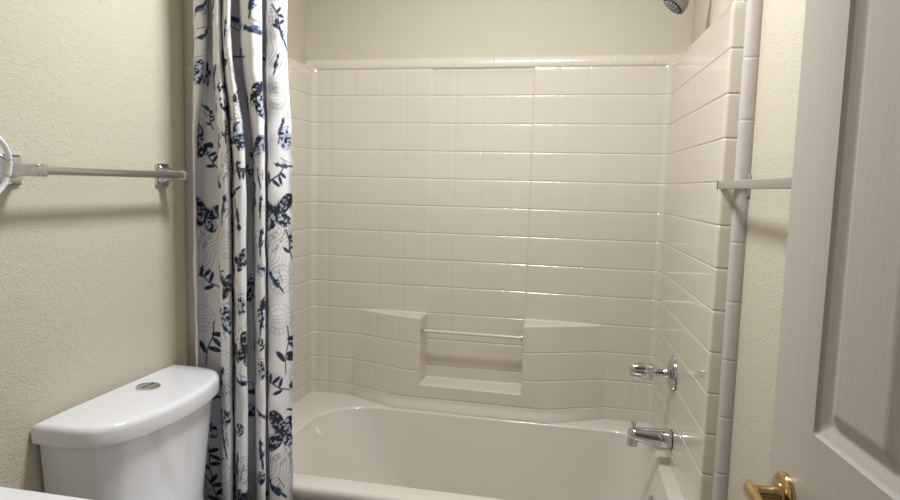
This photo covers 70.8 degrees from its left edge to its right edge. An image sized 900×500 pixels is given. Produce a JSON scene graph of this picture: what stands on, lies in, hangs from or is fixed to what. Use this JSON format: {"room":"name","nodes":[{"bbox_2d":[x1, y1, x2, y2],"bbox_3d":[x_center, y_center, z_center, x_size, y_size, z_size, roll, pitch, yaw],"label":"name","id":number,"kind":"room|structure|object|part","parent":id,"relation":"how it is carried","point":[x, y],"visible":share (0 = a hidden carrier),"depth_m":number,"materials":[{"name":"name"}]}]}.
{"room":"bathroom","nodes":[
{"label":"bathroom","id":0,"kind":"room"},
{"bbox_2d":[0,0,306,492],"bbox_3d":[-0.898,-0.108,1.489,0.115,2.440,2.397,3,6,12],"label":"wall","id":1,"kind":"structure","parent":0,"point":[94,293],"depth_m":1.49,"materials":[{"name":"beige paint"}]},
{"bbox_2d":[0,136,12,193],"bbox_3d":[-0.879,-0.161,1.153,0.082,0.158,0.138,3,6,12],"label":"towel ring","id":2,"kind":"object","parent":1,"relation":"attached to","point":[9,163],"visible":1,"depth_m":1.21,"materials":[{"name":"white plastic"}]},
{"bbox_2d":[0,154,189,185],"bbox_3d":[-0.805,-0.183,1.507,0.084,0.062,0.529,3,6,12],"label":"towel bar","id":3,"kind":"object","parent":1,"relation":"attached to","point":[163,175],"visible":0.96,"depth_m":1.37,"materials":[{"name":"silver metal"}]},
{"bbox_2d":[183,0,195,365],"bbox_3d":[-0.756,-0.143,1.869,0.040,2.440,0.024,3,6,12],"label":"trim","id":4,"kind":"structure","parent":1,"relation":"attached to","point":[188,28],"depth_m":1.84,"materials":[{"name":"beige paint"}]},
{"bbox_3d":[-0.014,-0.943,1.565,1.540,0.060,0.060,3,6,12],"label":"curtain rod","id":5,"kind":"object","parent":1,"relation":"attached to","visible":0},
{"bbox_2d":[192,0,292,499],"bbox_3d":[-0.595,0.005,1.763,0.301,1.865,0.102,3,6,12],"label":"shower curtain","id":6,"kind":"object","parent":5,"relation":"hanging from","point":[242,128],"visible":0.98,"depth_m":1.76,"materials":[{"name":"fabric"}]},
{"bbox_2d":[307,0,693,59],"bbox_3d":[0.151,-0.188,2.543,1.740,2.440,0.100,3,6,12],"label":"wall","id":7,"kind":"structure","parent":0,"point":[336,29],"depth_m":2.43,"materials":[{"name":"beige paint"}]},
{"bbox_2d":[305,54,681,69],"bbox_3d":[0.140,-0.720,2.432,1.483,0.046,0.026,3,6,12],"label":"trim","id":8,"kind":"structure","parent":7,"relation":"attached to","point":[646,59],"depth_m":2.41,"materials":[{"name":"beige plastic"}]},
{"bbox_2d":[691,0,805,499],"bbox_3d":[0.680,-0.035,1.166,0.140,2.440,2.397,3,6,12],"label":"wall","id":9,"kind":"structure","parent":0,"point":[782,29],"depth_m":1.40,"materials":[{"name":"beige paint"}]},
{"bbox_2d":[663,0,688,13],"bbox_3d":[0.718,-0.818,1.891,0.148,0.217,0.076,3,6,12],"label":"showerhead","id":10,"kind":"object","parent":9,"relation":"attached to","point":[676,6],"visible":1,"depth_m":1.89,"materials":[{"name":"silver metal"}]},
{"bbox_2d":[712,0,762,499],"bbox_3d":[0.716,-0.075,1.567,0.034,2.440,0.024,3,6,12],"label":"trim","id":11,"kind":"structure","parent":9,"relation":"attached to","point":[754,8],"depth_m":1.57,"materials":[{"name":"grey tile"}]},
{"bbox_2d":[717,175,791,195],"bbox_3d":[0.638,-0.130,1.259,0.067,0.052,0.699,3,6,12],"label":"towel bar","id":12,"kind":"object","parent":9,"relation":"attached to","point":[769,183],"visible":0.59,"depth_m":1.24,"materials":[{"name":"silver metal"}]},
{"bbox_3d":[-0.255,1.227,0.878,1.740,0.060,3.777,3,6,12],"label":"floor","id":13,"kind":"structure","parent":0,"visible":0},
{"bbox_2d":[31,365,218,499],"bbox_3d":[-0.522,0.736,1.565,0.688,0.762,0.488,3,6,12],"label":"toilet","id":14,"kind":"object","parent":13,"relation":"on","point":[145,438],"visible":1,"depth_m":1.46,"materials":[{"name":"white ceramic"}]},
{"bbox_3d":[-0.745,0.377,1.577,0.215,0.049,0.488,3,6,12],"label":"tank lid","id":15,"kind":"part","parent":14,"relation":"part of","materials":[{"name":"white ceramic"}]},
{"bbox_3d":[-0.754,0.556,1.596,0.198,0.335,0.462,3,6,12],"label":"tank","id":16,"kind":"part","parent":14,"relation":"part of","materials":[{"name":"white ceramic"}]},
{"bbox_2d":[292,391,683,499],"bbox_3d":[0.018,0.868,2.193,1.482,0.398,0.815,3,6,12],"label":"bathtub","id":17,"kind":"object","parent":13,"relation":"on","point":[345,446],"visible":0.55,"depth_m":2.40,"materials":[{"name":"beige ceramic"}]},
{"bbox_2d":[287,0,746,499],"bbox_3d":[0.048,0.007,2.126,1.493,1.371,0.791,3,6,12],"label":"shower surround","id":18,"kind":"object","parent":17,"relation":"on","point":[492,243],"visible":0.83,"depth_m":2.44,"materials":[{"name":"white tile"}]},
{"bbox_3d":[-0.670,-0.024,2.251,0.035,1.371,0.747,3,6,12],"label":"panel","id":19,"kind":"part","parent":18,"relation":"part of","materials":[{"name":"beige plastic"}]},
{"bbox_3d":[0.111,-0.024,2.449,1.485,1.371,0.132,3,6,12],"label":"panel","id":20,"kind":"part","parent":18,"relation":"part of","materials":[{"name":"beige plastic"}]},
{"bbox_2d":[627,421,672,449],"bbox_3d":[0.649,0.604,2.062,0.141,0.080,0.067,3,6,12],"label":"tub spout","id":21,"kind":"object","parent":18,"relation":"attached to","point":[661,438],"visible":1,"depth_m":2.04,"materials":[{"name":"silver metal"}]},
{"bbox_2d":[627,436,637,446],"bbox_3d":[0.599,0.621,2.074,0.038,0.040,0.036,3,6,12],"label":"outlet","id":22,"kind":"object","parent":21,"relation":"attached to","point":[632,441],"depth_m":2.06,"materials":[{"name":"beige metal"}]},
{"bbox_2d":[629,355,676,391],"bbox_3d":[0.660,0.398,2.070,0.143,0.119,0.119,3,6,12],"label":"shower valve","id":23,"kind":"object","parent":18,"relation":"attached to","point":[639,370],"visible":1,"depth_m":2.05,"materials":[{"name":"silver metal"}]},
{"bbox_3d":[0.628,0.396,2.075,0.075,0.062,0.062,3,6,12],"label":"faceted knob","id":24,"kind":"part","parent":23,"relation":"part of","materials":[{"name":"clear plastic"}]},
{"bbox_3d":[0.687,0.399,2.065,0.059,0.038,0.038,3,6,12],"label":"stem","id":25,"kind":"part","parent":23,"relation":"part of","materials":[{"name":"silver metal"}]},
{"bbox_3d":[0.717,0.401,2.059,0.026,0.119,0.119,3,6,12],"label":"wall plate","id":26,"kind":"part","parent":23,"relation":"part of","materials":[{"name":"silver metal"}]},
{"bbox_3d":[0.741,0.041,1.962,0.060,1.371,0.748,3,6,11],"label":"panel","id":27,"kind":"part","parent":18,"relation":"part of","materials":[{"name":"white tile"}]},
{"bbox_3d":[-0.779,0.792,0.699,0.542,0.815,0.463,3,6,12],"label":"vanity cabinet","id":28,"kind":"object","parent":13,"relation":"on","visible":0},
{"bbox_2d":[0,486,90,499],"bbox_3d":[-0.768,0.410,0.677,0.538,0.120,0.495,3,6,12],"label":"countertop","id":29,"kind":"structure","parent":28,"relation":"on","point":[6,493],"depth_m":0.86,"materials":[{"name":"white stone"}]},
{"bbox_3d":[-0.335,0.035,0.217,1.540,2.440,0.120,3,6,12],"label":"wall","id":30,"kind":"structure","parent":0,"visible":0},
{"bbox_2d":[743,0,899,499],"bbox_3d":[0.420,0.221,0.540,0.091,2.018,0.720,2,6,5],"label":"door","id":31,"kind":"structure","parent":30,"relation":"in","point":[836,425],"depth_m":0.74,"materials":[{"name":"white wood"}]},
{"bbox_3d":[0.412,0.333,0.808,0.048,0.027,0.124,3,6,12],"label":"lever","id":32,"kind":"part","parent":31,"relation":"part of","materials":[{"name":"gold metal"}]}
]}

